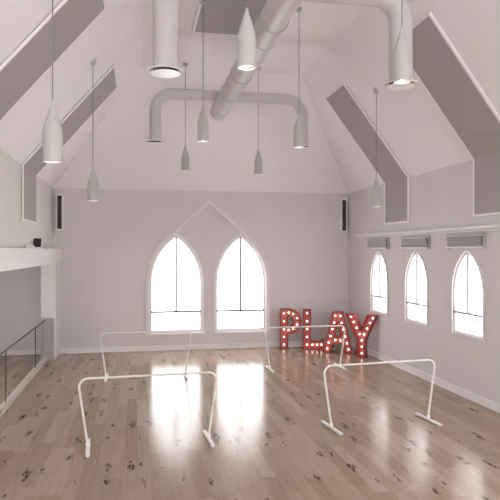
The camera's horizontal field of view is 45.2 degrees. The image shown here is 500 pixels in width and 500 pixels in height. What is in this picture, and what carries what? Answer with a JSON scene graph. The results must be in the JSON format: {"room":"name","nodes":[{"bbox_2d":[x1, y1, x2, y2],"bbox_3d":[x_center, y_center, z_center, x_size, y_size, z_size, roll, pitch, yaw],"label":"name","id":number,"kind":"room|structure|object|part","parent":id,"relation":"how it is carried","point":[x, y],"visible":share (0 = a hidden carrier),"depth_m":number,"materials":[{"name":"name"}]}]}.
{"room":"dance studio","nodes":[
{"label":"dance studio","id":0,"kind":"room"},
{"bbox_2d":[0,149,52,248],"bbox_3d":[-3.746,-0.775,6.977,0.300,1.950,18.900,0,0,-11],"label":"wall","id":1,"kind":"structure","parent":0,"point":[15,232],"depth_m":11.54,"materials":[{"name":"paint"}]},
{"bbox_2d":[0,247,60,271],"bbox_3d":[-3.666,0.135,7.145,0.520,0.370,18.600,0,0,-11],"label":"trim","id":2,"kind":"structure","parent":1,"relation":"attached to","point":[10,258],"depth_m":11.16,"materials":[{"name":"paint"}]},
{"bbox_2d":[25,241,34,247],"bbox_3d":[-4.453,-0.131,12.136,0.180,0.162,0.160,0,0,-19],"label":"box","id":3,"kind":"object","parent":2,"relation":"on","point":[32,245],"visible":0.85,"depth_m":12.06,"materials":[{"name":"white plastic"}]},
{"bbox_2d":[33,238,41,247],"bbox_3d":[-4.611,-0.159,12.976,0.200,0.217,0.150,0,0,-5],"label":"speaker","id":4,"kind":"object","parent":2,"relation":"on","point":[36,241],"visible":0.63,"depth_m":12.99,"materials":[{"name":"black plastic"}]},
{"bbox_2d":[0,0,106,121],"bbox_3d":[-2.933,-2.166,8.326,1.774,3.152,1.450,0,0,-11],"label":"acoustic panel","id":5,"kind":"object","parent":1,"relation":"attached to","point":[32,59],"visible":1,"depth_m":8.35,"materials":[{"name":"grey fabric"}]},
{"bbox_2d":[22,64,117,223],"bbox_3d":[-3.755,-2.181,12.761,1.800,3.182,1.630,0,0,-11],"label":"acoustic panel","id":6,"kind":"object","parent":1,"relation":"attached to","point":[32,166],"visible":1,"depth_m":12.61,"materials":[{"name":"grey fabric"}]},
{"bbox_2d":[0,188,347,350],"bbox_3d":[-2.702,0.525,16.943,11.960,4.550,0.300,0,0,-11],"label":"wall","id":7,"kind":"structure","parent":0,"point":[107,245],"depth_m":16.81,"materials":[{"name":"paint"}]},
{"bbox_2d":[41,263,59,359],"bbox_3d":[-5.255,1.560,15.826,0.370,2.480,0.950,0,0,-11],"label":"column","id":8,"kind":"structure","parent":7,"relation":"attached to","point":[50,273],"depth_m":15.38,"materials":[{"name":"paint"}]},
{"bbox_2d":[56,194,63,230],"bbox_3d":[-5.152,-1.040,16.250,0.200,1.000,0.155,0,0,-11],"label":"speaker","id":9,"kind":"object","parent":7,"relation":"attached to","point":[59,197],"visible":1,"depth_m":16.18},
{"bbox_2d":[57,195,61,228],"bbox_3d":[-5.139,-1.040,16.181,0.110,0.900,0.015,0,0,-11],"label":"grille","id":10,"kind":"object","parent":9,"relation":"attached to","point":[59,197],"depth_m":16.18,"materials":[{"name":"grey metal"}]},
{"bbox_2d":[0,340,338,354],"bbox_3d":[-2.672,2.727,16.782,11.360,0.153,0.033,0,0,-11],"label":"baseboard","id":11,"kind":"structure","parent":7,"relation":"attached to","point":[290,343],"depth_m":16.80,"materials":[{"name":"white paint"}]},
{"bbox_2d":[147,233,204,335],"bbox_3d":[-2.083,0.927,16.952,1.620,2.866,0.230,0,0,-11],"label":"window","id":12,"kind":"structure","parent":7,"relation":"in","point":[201,330],"depth_m":16.98,"materials":[{"name":"white paint"}]},
{"bbox_3d":[-2.076,2.335,16.913,1.620,0.050,0.150,0,0,-11],"label":"sill","id":13,"kind":"part","parent":12,"relation":"part of","materials":[{"name":"white paint"}]},
{"bbox_2d":[146,200,270,334],"bbox_3d":[-1.159,0.452,17.040,3.550,3.796,0.080,0,0,-11],"label":"trim","id":14,"kind":"structure","parent":7,"relation":"attached to","point":[268,282],"depth_m":17.02,"materials":[{"name":"paint"}]},
{"bbox_2d":[213,234,266,333],"bbox_3d":[-0.266,0.927,17.295,1.620,2.866,0.230,0,0,-11],"label":"window","id":15,"kind":"structure","parent":7,"relation":"in","point":[237,330],"depth_m":17.31,"materials":[{"name":"white paint"}]},
{"bbox_3d":[-0.258,2.335,17.255,1.620,0.050,0.150,0,0,-11],"label":"sill","id":16,"kind":"part","parent":15,"relation":"part of","materials":[{"name":"white paint"}]},
{"bbox_2d":[339,198,346,232],"bbox_3d":[2.764,-1.040,17.741,0.200,1.000,0.155,0,0,-11],"label":"speaker","id":17,"kind":"object","parent":7,"relation":"attached to","point":[343,201],"visible":1,"depth_m":17.67},
{"bbox_2d":[342,200,345,230],"bbox_3d":[2.777,-1.040,17.672,0.110,0.900,0.015,0,0,-11],"label":"grille","id":18,"kind":"object","parent":17,"relation":"attached to","point":[343,201],"depth_m":17.66,"materials":[{"name":"grey metal"}]},
{"bbox_2d":[0,345,499,499],"bbox_3d":[-0.953,2.900,7.656,11.960,0.200,19.200,0,0,-11],"label":"floor","id":19,"kind":"structure","parent":0,"point":[148,441],"depth_m":9.35,"materials":[{"name":"brown wood"}]},
{"bbox_2d":[0,357,46,416],"bbox_3d":[-3.605,2.762,6.663,0.120,0.084,17.630,0,0,-11],"label":"trim","id":20,"kind":"structure","parent":19,"relation":"on","point":[4,406],"depth_m":12.02,"materials":[{"name":"beige wood"}]},
{"bbox_2d":[0,320,45,401],"bbox_3d":[-3.666,2.245,6.957,0.040,0.950,17.030,0,0,-11],"label":"glass balustrade","id":21,"kind":"object","parent":20,"relation":"on","point":[30,331],"visible":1,"depth_m":11.83,"materials":[{"name":"grey"}]},
{"bbox_3d":[-4.385,2.257,10.775,0.022,0.925,0.021,0,0,-11],"label":"post","id":22,"kind":"part","parent":21,"relation":"part of","materials":[{"name":"grey metal"}]},
{"bbox_3d":[-3.666,1.790,6.957,0.040,0.040,17.030,0,0,-11],"label":"handrail","id":23,"kind":"part","parent":21,"relation":"part of","materials":[{"name":"grey"}]},
{"bbox_3d":[-4.977,2.257,13.919,0.022,0.925,0.021,0,0,-11],"label":"post","id":24,"kind":"part","parent":21,"relation":"part of","materials":[{"name":"grey metal"}]},
{"bbox_2d":[41,318,53,359],"bbox_3d":[-5.180,2.260,15.347,0.320,1.080,0.020,0,0,-11],"label":"trim","id":25,"kind":"structure","parent":19,"relation":"on","point":[47,328],"depth_m":15.34,"materials":[{"name":"grey paint"}]},
{"bbox_2d":[100,330,190,381],"bbox_3d":[-2.293,2.292,13.255,1.995,1.016,0.740,0,0,-11],"label":"portable barre","id":26,"kind":"object","parent":19,"relation":"on","point":[185,376],"visible":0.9,"depth_m":13.22,"materials":[{"name":"white metal"}]},
{"bbox_2d":[78,371,217,457],"bbox_3d":[-1.448,2.292,8.662,1.995,1.016,0.740,0,0,-14],"label":"portable barre","id":27,"kind":"object","parent":19,"relation":"on","point":[207,434],"visible":1,"depth_m":8.62,"materials":[{"name":"white metal"}]},
{"bbox_2d":[280,308,300,348],"bbox_3d":[1.167,2.235,17.254,0.610,1.130,0.200,0,0,-1],"label":"marquee letter","id":28,"kind":"object","parent":19,"relation":"on","point":[285,313],"visible":0.98,"depth_m":17.31,"materials":[{"name":"red metal"}]},
{"bbox_2d":[264,325,345,372],"bbox_3d":[1.313,2.292,14.209,1.995,1.016,0.740,0,0,-11],"label":"portable barre","id":29,"kind":"object","parent":19,"relation":"on","point":[269,366],"visible":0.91,"depth_m":14.17,"materials":[{"name":"white metal"}]},
{"bbox_2d":[303,309,323,348],"bbox_3d":[1.817,2.235,17.153,0.600,1.130,0.200,0,0,7],"label":"marquee letter","id":30,"kind":"object","parent":19,"relation":"on","point":[308,343],"visible":0.99,"depth_m":17.22,"materials":[{"name":"red metal"}]},
{"bbox_2d":[323,311,352,353],"bbox_3d":[2.411,2.235,16.481,0.800,1.130,0.200,0,0,15],"label":"marquee letter","id":31,"kind":"object","parent":19,"relation":"on","point":[337,317],"visible":0.94,"depth_m":16.51,"materials":[{"name":"red metal"}]},
{"bbox_2d":[345,313,377,357],"bbox_3d":[2.942,2.235,15.797,0.870,1.130,0.200,0,0,31],"label":"marquee letter","id":32,"kind":"object","parent":19,"relation":"on","point":[361,333],"visible":1,"depth_m":15.81,"materials":[{"name":"red metal"}]},
{"bbox_2d":[321,359,441,435],"bbox_3d":[2.103,2.292,9.636,1.995,1.016,0.740,0,0,-16],"label":"portable barre","id":33,"kind":"object","parent":19,"relation":"on","point":[427,417],"visible":1,"depth_m":9.60,"materials":[{"name":"white metal"}]},
{"bbox_2d":[0,0,499,193],"bbox_3d":[0.497,-3.143,7.965,8.634,2.886,18.671,0,0,-11],"label":"ceiling","id":34,"kind":"structure","parent":0,"point":[323,46],"depth_m":13.52,"materials":[{"name":"paint"}]},
{"bbox_2d":[42,0,62,162],"bbox_3d":[-1.999,-2.148,6.075,0.196,2.500,0.196,0,0,-11],"label":"pendant lamp","id":35,"kind":"object","parent":34,"relation":"hanging from","point":[52,134],"visible":1,"depth_m":6.01,"materials":[{"name":"white metal"}]},
{"bbox_3d":[-1.999,-1.210,6.075,0.196,0.620,0.196,0,0,-11],"label":"lamp shade","id":36,"kind":"part","parent":35,"relation":"part of","materials":[{"name":"metal"}]},
{"bbox_3d":[-1.999,-2.419,6.075,0.012,1.818,0.012,0,0,-33],"label":"cord","id":37,"kind":"part","parent":35,"relation":"part of","materials":[{"name":"grey plastic"}]},
{"bbox_2d":[87,58,98,200],"bbox_3d":[-2.830,-2.183,10.813,0.196,2.570,0.196,0,0,-11],"label":"pendant lamp","id":38,"kind":"object","parent":34,"relation":"hanging from","point":[92,185],"visible":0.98,"depth_m":10.74,"materials":[{"name":"white metal"}]},
{"bbox_3d":[-2.830,-1.210,10.813,0.196,0.620,0.196,0,0,-11],"label":"lamp shade","id":39,"kind":"part","parent":38,"relation":"part of","materials":[{"name":"metal"}]},
{"bbox_2d":[181,63,189,170],"bbox_3d":[-1.536,-3.174,14.262,0.196,2.552,0.196,0,0,-11],"label":"pendant lamp","id":40,"kind":"object","parent":34,"relation":"hanging from","point":[185,161],"visible":1,"depth_m":14.21,"materials":[{"name":"white metal"}]},
{"bbox_3d":[-1.536,-2.210,14.262,0.196,0.620,0.196,0,0,-11],"label":"lamp shade","id":41,"kind":"part","parent":40,"relation":"part of","materials":[{"name":"metal"}]},
{"bbox_3d":[-1.536,-3.475,14.262,0.012,1.930,0.012,0,0,-33],"label":"cord","id":42,"kind":"part","parent":40,"relation":"part of","materials":[{"name":"grey plastic"}]},
{"bbox_2d":[192,0,266,35],"bbox_3d":[-0.263,-4.414,11.093,1.410,0.048,2.300,0,0,-11],"label":"acoustic panel","id":43,"kind":"object","parent":34,"relation":"attached to","point":[218,17],"visible":0.6,"depth_m":11.21,"materials":[{"name":"grey fabric"}]},
{"bbox_2d":[198,0,208,141],"bbox_3d":[-0.823,-3.155,10.530,0.196,2.474,0.196,0,0,-11],"label":"pendant lamp","id":44,"kind":"object","parent":43,"relation":"hanging from","point":[203,125],"visible":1,"depth_m":10.46,"materials":[{"name":"white metal"}]},
{"bbox_3d":[-0.823,-2.230,10.530,0.196,0.620,0.196,0,0,-11],"label":"lamp shade","id":45,"kind":"part","parent":44,"relation":"part of","materials":[{"name":"metal"}]},
{"bbox_3d":[-0.263,-4.414,11.093,1.410,0.048,2.300,0,0,-11],"label":"frame","id":46,"kind":"part","parent":43,"relation":"part of","materials":[{"name":"white"}]},
{"bbox_2d":[237,0,255,70],"bbox_3d":[-0.034,-3.174,6.231,0.196,2.552,0.196,0,0,-11],"label":"pendant lamp","id":47,"kind":"object","parent":34,"relation":"hanging from","point":[246,40],"visible":1,"depth_m":6.16,"materials":[{"name":"metal"}]},
{"bbox_2d":[254,67,261,174],"bbox_3d":[0.203,-3.154,14.590,0.196,2.592,0.196,0,0,-11],"label":"pendant lamp","id":48,"kind":"object","parent":34,"relation":"hanging from","point":[258,160],"visible":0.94,"depth_m":14.54,"materials":[{"name":"white metal"}]},
{"bbox_3d":[0.203,-2.170,14.590,0.196,0.620,0.196,0,0,-11],"label":"lamp shade","id":49,"kind":"part","parent":48,"relation":"part of","materials":[{"name":"metal"}]},
{"bbox_3d":[0.203,-3.455,14.590,0.012,1.970,0.012,0,0,-33],"label":"cord","id":50,"kind":"part","parent":48,"relation":"part of","materials":[{"name":"grey plastic"}]},
{"bbox_2d":[146,0,417,149],"bbox_3d":[0.838,-3.390,6.518,3.790,2.120,15.700,0,0,-11],"label":"ventilation duct","id":51,"kind":"object","parent":34,"relation":"hanging from","point":[275,15],"visible":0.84,"depth_m":8.48,"materials":[{"name":"grey metal"}]},
{"bbox_2d":[146,139,163,144],"bbox_3d":[-2.069,-2.370,13.093,0.400,0.080,0.400,0,0,-11],"label":"diffuser","id":52,"kind":"object","parent":51,"relation":"attached to","point":[152,141],"depth_m":13.05,"materials":[{"name":"grey metal"}]},
{"bbox_2d":[147,64,182,77],"bbox_3d":[-1.117,-2.370,7.930,0.470,0.080,0.470,0,0,-11],"label":"diffuser","id":53,"kind":"object","parent":51,"relation":"attached to","point":[157,70],"depth_m":7.86,"materials":[{"name":"grey metal"}]},
{"bbox_2d":[296,144,310,149],"bbox_3d":[1.203,-2.370,13.710,0.400,0.080,0.400,0,0,-11],"label":"diffuser","id":54,"kind":"object","parent":51,"relation":"attached to","point":[306,146],"depth_m":13.69,"materials":[{"name":"grey metal"}]},
{"bbox_2d":[384,79,417,89],"bbox_3d":[2.146,-2.370,8.545,0.470,0.080,0.470,0,0,-11],"label":"diffuser","id":55,"kind":"object","parent":51,"relation":"attached to","point":[389,85],"depth_m":8.52,"materials":[{"name":"grey metal"}]},
{"bbox_2d":[294,7,303,147],"bbox_3d":[0.898,-3.174,11.006,0.196,2.552,0.196,0,0,-11],"label":"pendant lamp","id":56,"kind":"object","parent":34,"relation":"hanging from","point":[298,129],"visible":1,"depth_m":10.94,"materials":[{"name":"white metal"}]},
{"bbox_3d":[0.898,-2.210,11.006,0.196,0.620,0.196,0,0,-11],"label":"lamp shade","id":57,"kind":"part","parent":56,"relation":"part of","materials":[{"name":"metal"}]},
{"bbox_2d":[371,87,380,206],"bbox_3d":[2.642,-2.164,12.556,0.196,2.491,0.196,0,0,-11],"label":"pendant lamp","id":58,"kind":"object","parent":34,"relation":"hanging from","point":[376,192],"visible":1,"depth_m":12.50,"materials":[{"name":"white metal"}]},
{"bbox_3d":[2.642,-1.230,12.556,0.196,0.620,0.196,0,0,-11],"label":"lamp shade","id":59,"kind":"part","parent":58,"relation":"part of","materials":[{"name":"metal"}]},
{"bbox_3d":[2.642,-2.435,12.556,0.012,1.809,0.012,0,0,-33],"label":"cord","id":60,"kind":"part","parent":58,"relation":"part of","materials":[{"name":"grey plastic"}]},
{"bbox_2d":[393,0,410,83],"bbox_3d":[1.710,-3.174,6.753,0.196,2.552,0.196,0,0,-11],"label":"pendant lamp","id":61,"kind":"object","parent":34,"relation":"hanging from","point":[401,54],"visible":1,"depth_m":6.68,"materials":[{"name":"white metal"}]},
{"bbox_3d":[1.710,-2.210,6.753,0.196,0.620,0.196,0,0,-11],"label":"lamp shade","id":62,"kind":"part","parent":61,"relation":"part of","materials":[{"name":"metal"}]},
{"bbox_2d":[348,160,499,403],"bbox_3d":[4.804,0.525,8.587,0.300,4.550,18.900,0,0,-11],"label":"wall","id":63,"kind":"structure","parent":0,"point":[442,197],"depth_m":12.60,"materials":[{"name":"paint"}]},
{"bbox_2d":[325,82,408,224],"bbox_3d":[2.748,-2.221,14.296,1.603,3.143,1.360,0,0,-11],"label":"acoustic panel","id":64,"kind":"object","parent":63,"relation":"attached to","point":[395,179],"visible":0.96,"depth_m":14.27,"materials":[{"name":"grey fabric"}]},
{"bbox_2d":[367,238,389,248],"bbox_3d":[3.299,-0.176,15.498,0.100,0.272,1.264,0,0,-11],"label":"blind","id":65,"kind":"object","parent":63,"relation":"attached to","point":[381,242],"visible":1,"depth_m":15.32,"materials":[{"name":"white fabric"}]},
{"bbox_3d":[3.299,-0.287,15.498,0.100,0.045,1.240,0,0,-11],"label":"head rail","id":66,"kind":"part","parent":65,"relation":"part of","materials":[{"name":"white metal"}]},
{"bbox_2d":[370,249,387,316],"bbox_3d":[3.373,0.809,15.522,0.115,1.682,1.140,0,0,-11],"label":"window","id":67,"kind":"structure","parent":63,"relation":"in","point":[378,254],"depth_m":15.69,"materials":[{"name":"white paint"}]},
{"bbox_2d":[400,236,430,248],"bbox_3d":[3.688,-0.176,13.430,0.100,0.272,1.294,0,0,-11],"label":"blind","id":68,"kind":"object","parent":63,"relation":"attached to","point":[407,242],"visible":1,"depth_m":13.30,"materials":[{"name":"white fabric"}]},
{"bbox_3d":[3.683,-0.065,13.429,0.090,0.030,1.270,0,0,-11],"label":"rail","id":69,"kind":"part","parent":68,"relation":"part of","materials":[{"name":"white metal"}]},
{"bbox_3d":[3.688,-0.287,13.430,0.100,0.045,1.270,0,0,-11],"label":"head rail","id":70,"kind":"part","parent":68,"relation":"part of","materials":[{"name":"white metal"}]},
{"bbox_2d":[404,249,428,327],"bbox_3d":[3.762,0.809,13.459,0.115,1.682,1.140,0,0,-11],"label":"window","id":71,"kind":"structure","parent":63,"relation":"in","point":[417,255],"depth_m":13.58,"materials":[{"name":"white paint"}]},
{"bbox_2d":[350,341,499,412],"bbox_3d":[4.618,2.727,8.690,0.033,0.153,18.570,0,0,-11],"label":"baseboard","id":72,"kind":"structure","parent":63,"relation":"attached to","point":[487,403],"depth_m":12.31,"materials":[{"name":"white paint"}]},
{"bbox_2d":[353,224,499,237],"bbox_3d":[4.638,-0.400,8.264,0.155,0.100,17.735,0,0,-11],"label":"trim","id":73,"kind":"structure","parent":63,"relation":"attached to","point":[495,227],"depth_m":12.34,"materials":[{"name":"white paint"}]},
{"bbox_2d":[413,11,499,216],"bbox_3d":[3.496,-2.206,10.295,1.615,3.173,1.340,0,0,-11],"label":"acoustic panel","id":74,"kind":"object","parent":63,"relation":"attached to","point":[439,67],"visible":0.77,"depth_m":10.34,"materials":[{"name":"grey fabric"}]},
{"bbox_2d":[446,233,485,248],"bbox_3d":[4.073,-0.176,11.386,0.100,0.272,1.254,0,0,-11],"label":"blind","id":75,"kind":"object","parent":63,"relation":"attached to","point":[463,240],"visible":1,"depth_m":11.23,"materials":[{"name":"white fabric"}]},
{"bbox_3d":[4.073,-0.287,11.386,0.100,0.045,1.230,0,0,-11],"label":"head rail","id":76,"kind":"part","parent":75,"relation":"part of","materials":[{"name":"white metal"}]},
{"bbox_3d":[4.068,-0.065,11.385,0.090,0.030,1.230,0,0,-11],"label":"rail","id":77,"kind":"part","parent":75,"relation":"part of","materials":[{"name":"white metal"}]},
{"bbox_2d":[451,249,484,341],"bbox_3d":[4.154,0.809,11.375,0.115,1.682,1.140,0,0,-11],"label":"window","id":78,"kind":"structure","parent":63,"relation":"in","point":[467,253],"depth_m":11.36,"materials":[{"name":"white paint"}]},
{"bbox_3d":[4.152,1.635,11.375,0.110,0.030,1.140,0,0,-11],"label":"sill","id":79,"kind":"part","parent":78,"relation":"part of","materials":[{"name":"white paint"}]}
]}

